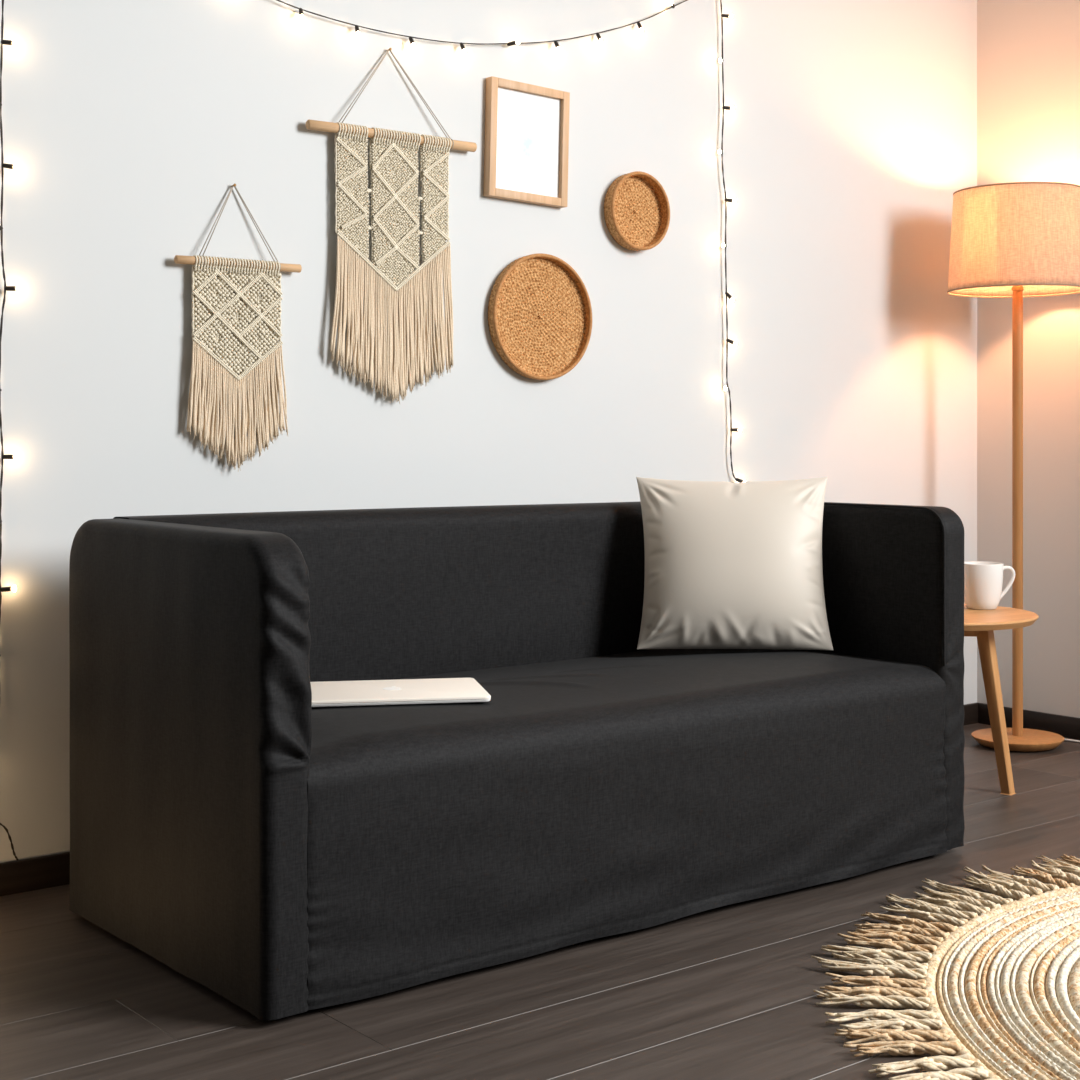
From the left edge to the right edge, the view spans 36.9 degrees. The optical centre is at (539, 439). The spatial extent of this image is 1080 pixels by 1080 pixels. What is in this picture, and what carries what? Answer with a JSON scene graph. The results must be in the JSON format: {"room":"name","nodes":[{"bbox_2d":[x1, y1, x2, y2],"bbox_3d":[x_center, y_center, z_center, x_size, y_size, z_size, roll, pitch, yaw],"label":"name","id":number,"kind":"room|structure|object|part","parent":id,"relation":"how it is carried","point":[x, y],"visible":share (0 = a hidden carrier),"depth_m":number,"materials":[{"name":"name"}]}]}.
{"room":"living room","nodes":[
{"label":"living room","id":0,"kind":"room"},
{"bbox_2d":[0,0,976,862],"bbox_3d":[-0.441,-0.380,3.637,4.713,2.500,0.120,0,0,-38],"label":"wall","id":1,"kind":"structure","parent":0,"point":[129,126],"depth_m":3.79,"materials":[{"name":"white paint"}]},
{"bbox_2d":[0,0,20,859],"bbox_3d":[-1.086,-0.062,2.827,0.473,1.855,0.322,0,0,-38],"label":"string light","id":2,"kind":"object","parent":1,"relation":"hanging from","point":[5,42],"visible":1,"depth_m":3.08,"materials":[{"name":"black metal"}]},
{"bbox_2d":[0,585,15,591],"bbox_3d":[-1.013,0.283,3.079,0.028,0.012,0.020,0,0,-38],"label":"socket","id":3,"kind":"object","parent":2,"relation":"attached to","point":[4,589],"depth_m":3.08,"materials":[{"name":"black plastic"}]},
{"bbox_2d":[1,40,16,46],"bbox_3d":[-1.012,-0.756,3.081,0.028,0.012,0.020,0,0,-38],"label":"socket","id":4,"kind":"object","parent":2,"relation":"attached to","point":[6,42],"depth_m":3.08,"materials":[{"name":"black plastic"}]},
{"bbox_2d":[2,163,17,169],"bbox_3d":[-1.010,-0.520,3.082,0.028,0.013,0.020,0,0,-38],"label":"socket","id":5,"kind":"object","parent":2,"relation":"attached to","point":[10,166],"depth_m":3.08,"materials":[{"name":"black plastic"}]},
{"bbox_2d":[2,454,18,459],"bbox_3d":[-1.010,0.032,3.082,0.028,0.012,0.020,0,0,-38],"label":"socket","id":6,"kind":"object","parent":2,"relation":"attached to","point":[10,456],"depth_m":3.08,"materials":[{"name":"black plastic"}]},
{"bbox_2d":[4,285,20,291],"bbox_3d":[-1.006,-0.289,3.085,0.028,0.012,0.020,0,0,-38],"label":"socket","id":7,"kind":"object","parent":2,"relation":"attached to","point":[6,288],"depth_m":3.08,"materials":[{"name":"black plastic"}]},
{"bbox_2d":[174,184,301,470],"bbox_3d":[-0.632,-0.235,3.389,0.291,0.604,0.035,0,0,-38],"label":"macrame hanging","id":8,"kind":"object","parent":1,"relation":"hanging from","point":[213,366],"visible":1,"depth_m":3.38,"materials":[{"name":"beige fabric"}]},
{"bbox_3d":[-0.632,-0.240,3.382,0.211,0.232,0.014,0,0,-38],"label":"knotted panel","id":9,"kind":"part","parent":8,"relation":"part of","materials":[{"name":"fabric"}]},
{"bbox_3d":[-0.631,-0.445,3.385,0.188,0.175,0.024,0,0,-38],"label":"hanging cord","id":10,"kind":"part","parent":8,"relation":"part of","materials":[{"name":"beige fabric"}]},
{"bbox_2d":[305,48,476,402],"bbox_3d":[-0.329,-0.480,3.628,0.448,0.800,0.037,0,0,-38],"label":"macrame hanging","id":11,"kind":"object","parent":1,"relation":"hanging from","point":[408,343],"visible":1,"depth_m":3.62,"materials":[{"name":"beige fabric"}]},
{"bbox_3d":[-0.328,-0.500,3.624,0.306,0.334,0.014,0,0,-38],"label":"knotted panel","id":12,"kind":"part","parent":11,"relation":"part of","materials":[{"name":"fabric"}]},
{"bbox_3d":[-0.325,-0.772,3.627,0.304,0.208,0.026,0,0,-38],"label":"hanging cord","id":13,"kind":"part","parent":11,"relation":"part of","materials":[{"name":"beige fabric"}]},
{"bbox_2d":[277,0,687,53],"bbox_3d":[-0.215,-1.045,3.714,1.762,0.322,0.020,0,0,-38],"label":"string light","id":14,"kind":"object","parent":1,"relation":"attached to","point":[301,10],"visible":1,"depth_m":3.77,"materials":[{"name":"black metal"}]},
{"bbox_2d":[299,8,303,19],"bbox_3d":[-0.514,-0.916,3.477,0.013,0.030,0.020,0,0,-38],"label":"socket","id":15,"kind":"object","parent":14,"relation":"attached to","point":[301,10],"depth_m":3.47,"materials":[{"name":"black plastic"}]},
{"bbox_2d":[355,25,359,36],"bbox_3d":[-0.403,-0.902,3.565,0.012,0.030,0.020,0,0,-38],"label":"socket","id":16,"kind":"object","parent":14,"relation":"attached to","point":[357,31],"depth_m":3.56,"materials":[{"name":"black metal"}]},
{"bbox_2d":[409,36,414,47],"bbox_3d":[-0.289,-0.899,3.655,0.010,0.030,0.020,0,0,-38],"label":"socket","id":17,"kind":"object","parent":14,"relation":"attached to","point":[411,40],"depth_m":3.65,"materials":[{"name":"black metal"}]},
{"bbox_2d":[460,42,465,53],"bbox_3d":[-0.178,-0.907,3.744,0.010,0.030,0.020,0,0,-38],"label":"socket","id":18,"kind":"object","parent":14,"relation":"attached to","point":[462,46],"depth_m":3.74,"materials":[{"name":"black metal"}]},
{"bbox_2d":[507,39,519,45],"bbox_3d":[-0.063,-0.942,3.835,0.027,0.016,0.020,0,0,-38],"label":"socket","id":19,"kind":"object","parent":14,"relation":"attached to","point":[517,41],"depth_m":3.83,"materials":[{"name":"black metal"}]},
{"bbox_2d":[554,41,559,51],"bbox_3d":[0.042,-0.955,3.918,0.010,0.030,0.020,0,0,-38],"label":"socket","id":20,"kind":"object","parent":14,"relation":"attached to","point":[555,42],"depth_m":3.91,"materials":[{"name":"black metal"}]},
{"bbox_2d":[596,32,601,43],"bbox_3d":[0.147,-0.995,4.002,0.010,0.030,0.020,0,0,-38],"label":"socket","id":21,"kind":"object","parent":14,"relation":"attached to","point":[597,34],"depth_m":4.00,"materials":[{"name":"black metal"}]},
{"bbox_2d":[637,22,642,31],"bbox_3d":[0.253,-1.044,4.087,0.010,0.030,0.020,0,0,-38],"label":"socket","id":22,"kind":"object","parent":14,"relation":"attached to","point":[638,23],"depth_m":4.08,"materials":[{"name":"black plastic"}]},
{"bbox_2d":[0,702,978,895],"bbox_3d":[-0.447,0.839,3.548,4.593,0.062,0.012,0,0,-38],"label":"baseboard","id":23,"kind":"structure","parent":1,"relation":"attached to","point":[37,873],"depth_m":3.13,"materials":[{"name":"brown wood"}]},
{"bbox_2d":[483,76,569,207],"bbox_3d":[-0.030,-0.710,3.872,0.238,0.280,0.024,2,-1,-38],"label":"picture frame","id":24,"kind":"object","parent":1,"relation":"attached to","point":[526,144],"visible":1,"depth_m":3.87,"materials":[{"name":"brown wood"}]},
{"bbox_2d":[496,87,560,197],"bbox_3d":[-0.032,-0.710,3.873,0.201,0.243,0.004,2,-1,-38],"label":"print","id":25,"kind":"object","parent":24,"relation":"attached to","point":[528,119],"depth_m":3.87,"materials":[{"name":"paper"}]},
{"bbox_2d":[488,253,591,379],"bbox_3d":[0.002,-0.296,3.894,0.304,0.304,0.030,0,0,-38],"label":"woven tray","id":26,"kind":"object","parent":1,"relation":"attached to","point":[540,309],"visible":1,"depth_m":3.90,"materials":[{"name":"wicker"}]},
{"bbox_2d":[604,171,669,250],"bbox_3d":[0.246,-0.577,4.083,0.198,0.198,0.037,0,0,-38],"label":"woven tray","id":27,"kind":"object","parent":1,"relation":"attached to","point":[636,204],"visible":1,"depth_m":4.09,"materials":[{"name":"wicker"}]},
{"bbox_2d":[718,0,745,482],"bbox_3d":[0.505,-0.535,4.287,0.102,1.311,0.020,0,0,-38],"label":"string light","id":28,"kind":"object","parent":1,"relation":"hanging from","point":[727,294],"visible":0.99,"depth_m":4.28,"materials":[{"name":"black metal"}]},
{"bbox_2d":[722,14,732,18],"bbox_3d":[0.494,-1.121,4.278,0.028,0.012,0.020,0,0,-38],"label":"socket","id":29,"kind":"object","parent":28,"relation":"attached to","point":[723,15],"depth_m":4.28,"materials":[{"name":"black plastic"}]},
{"bbox_2d":[722,106,733,110],"bbox_3d":[0.498,-0.878,4.282,0.028,0.012,0.020,0,0,-38],"label":"socket","id":30,"kind":"object","parent":28,"relation":"attached to","point":[724,107],"depth_m":4.28,"materials":[{"name":"black plastic"}]},
{"bbox_2d":[725,292,733,301],"bbox_3d":[0.502,-0.379,4.285,0.018,0.027,0.020,0,0,-38],"label":"socket","id":31,"kind":"object","parent":28,"relation":"attached to","point":[727,294],"depth_m":4.28,"materials":[{"name":"black plastic"}]},
{"bbox_2d":[725,198,735,202],"bbox_3d":[0.504,-0.634,4.287,0.028,0.012,0.020,0,0,-38],"label":"socket","id":32,"kind":"object","parent":28,"relation":"attached to","point":[726,199],"depth_m":4.28,"materials":[{"name":"black plastic"}]},
{"bbox_2d":[726,339,736,345],"bbox_3d":[0.508,-0.259,4.289,0.026,0.019,0.020,0,0,-38],"label":"socket","id":33,"kind":"object","parent":28,"relation":"attached to","point":[727,340],"depth_m":4.29,"materials":[{"name":"black plastic"}]},
{"bbox_2d":[730,428,741,431],"bbox_3d":[0.521,-0.027,4.300,0.028,0.012,0.020,0,0,-38],"label":"socket","id":34,"kind":"object","parent":28,"relation":"attached to","point":[731,429],"depth_m":4.30,"materials":[{"name":"black plastic"}]},
{"bbox_2d":[0,723,1079,1079],"bbox_3d":[0.623,0.880,1.561,5.393,0.020,4.455,0,0,-38],"label":"floor","id":35,"kind":"structure","parent":0,"point":[726,992],"depth_m":2.49,"materials":[{"name":"brown wood"}]},
{"bbox_2d":[69,501,964,1019],"bbox_3d":[0.022,0.505,3.181,1.680,0.729,0.750,0,0,-38],"label":"sofa","id":36,"kind":"object","parent":35,"relation":"on","point":[283,856],"visible":0.9,"depth_m":2.82,"materials":[{"name":"black fabric"}]},
{"bbox_3d":[-0.599,0.500,2.688,0.094,0.716,0.749,0,0,-38],"label":"armrest","id":37,"kind":"part","parent":36,"relation":"part of","materials":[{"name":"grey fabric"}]},
{"bbox_3d":[-0.172,0.499,3.427,1.512,0.715,0.120,0,0,-38],"label":"backrest","id":38,"kind":"part","parent":36,"relation":"part of","materials":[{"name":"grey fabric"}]},
{"bbox_2d":[310,678,490,707],"bbox_3d":[-0.264,0.451,2.897,0.325,0.012,0.226,0,0,-10],"label":"laptop","id":39,"kind":"object","parent":36,"relation":"on","point":[437,690],"visible":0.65,"depth_m":2.85,"materials":[{"name":"silver metal"}]},
{"bbox_3d":[0.048,0.657,3.151,1.526,0.404,0.670,0,0,-38],"label":"seat","id":40,"kind":"part","parent":36,"relation":"part of","materials":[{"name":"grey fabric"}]},
{"bbox_2d":[636,477,833,650],"bbox_3d":[0.425,0.270,3.555,0.427,0.374,0.166,0,0,3],"label":"pillow","id":41,"kind":"object","parent":36,"relation":"on","point":[729,565],"visible":1,"depth_m":3.50,"materials":[{"name":"beige fabric"}]},
{"bbox_3d":[0.642,0.500,3.679,0.091,0.716,0.742,0,0,-38],"label":"armrest","id":42,"kind":"part","parent":36,"relation":"part of","materials":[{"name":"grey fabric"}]},
{"bbox_2d":[811,854,1079,1079],"bbox_3d":[1.431,0.859,2.375,2.048,0.023,2.061,0,0,43],"label":"rug","id":43,"kind":"object","parent":35,"relation":"on","point":[993,981],"visible":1,"depth_m":2.57,"materials":[{"name":"wicker"}]},
{"bbox_2d":[964,604,1038,794],"bbox_3d":[0.975,0.648,4.000,0.494,0.444,0.494,0,0,-38],"label":"side table","id":44,"kind":"object","parent":35,"relation":"on","point":[980,624],"visible":0.26,"depth_m":3.97,"materials":[{"name":"brown wood"}]},
{"bbox_2d":[964,561,1014,609],"bbox_3d":[1.124,0.368,4.088,0.132,0.115,0.107,0,0,-38],"label":"mug","id":45,"kind":"object","parent":44,"relation":"on","point":[983,581],"visible":0.96,"depth_m":4.04,"materials":[{"name":"white ceramic"}]},
{"bbox_3d":[1.178,0.363,4.089,0.051,0.089,0.010,0,0,-8],"label":"handle","id":46,"kind":"part","parent":45,"relation":"part of","materials":[{"name":"white ceramic"}]},
{"bbox_3d":[1.119,0.658,3.981,0.106,0.424,0.052,0,0,11],"label":"leg","id":47,"kind":"part","parent":44,"relation":"part of","materials":[{"name":"brown wood"}]},
{"bbox_2d":[947,182,1079,751],"bbox_3d":[1.615,0.082,4.286,0.402,1.576,1.194,0,0,-38],"label":"floor lamp","id":48,"kind":"object","parent":35,"relation":"on","point":[1016,241],"visible":0.96,"depth_m":4.48,"materials":[{"name":"beige fabric"}]},
{"bbox_3d":[1.358,-0.563,4.597,0.386,0.280,0.386,0,0,-38],"label":"lamp shade","id":49,"kind":"part","parent":48,"relation":"part of","materials":[{"name":"fabric"}]},
{"bbox_2d":[1011,286,1023,290],"bbox_3d":[1.358,-0.493,4.597,0.034,0.136,0.034,0,0,-38],"label":"socket","id":50,"kind":"object","parent":48,"relation":"attached to","point":[1015,288],"depth_m":4.58,"materials":[{"name":"orange metal"}]},
{"bbox_3d":[1.754,0.864,4.370,1.144,0.010,0.160,0,0,40],"label":"power cord","id":51,"kind":"part","parent":48,"relation":"part of","materials":[{"name":"white plastic"}]},
{"bbox_2d":[977,0,1079,717],"bbox_3d":[2.001,-0.380,4.257,0.120,2.500,1.950,0,0,-38],"label":"wall","id":52,"kind":"structure","parent":0,"point":[1028,51],"depth_m":4.82,"materials":[{"name":"white paint"}]},
{"bbox_2d":[978,703,1079,739],"bbox_3d":[1.953,0.839,4.211,0.012,0.062,1.938,0,0,-38],"label":"baseboard","id":53,"kind":"structure","parent":52,"relation":"attached to","point":[1065,726],"depth_m":4.79,"materials":[{"name":"brown wood"}]}
]}

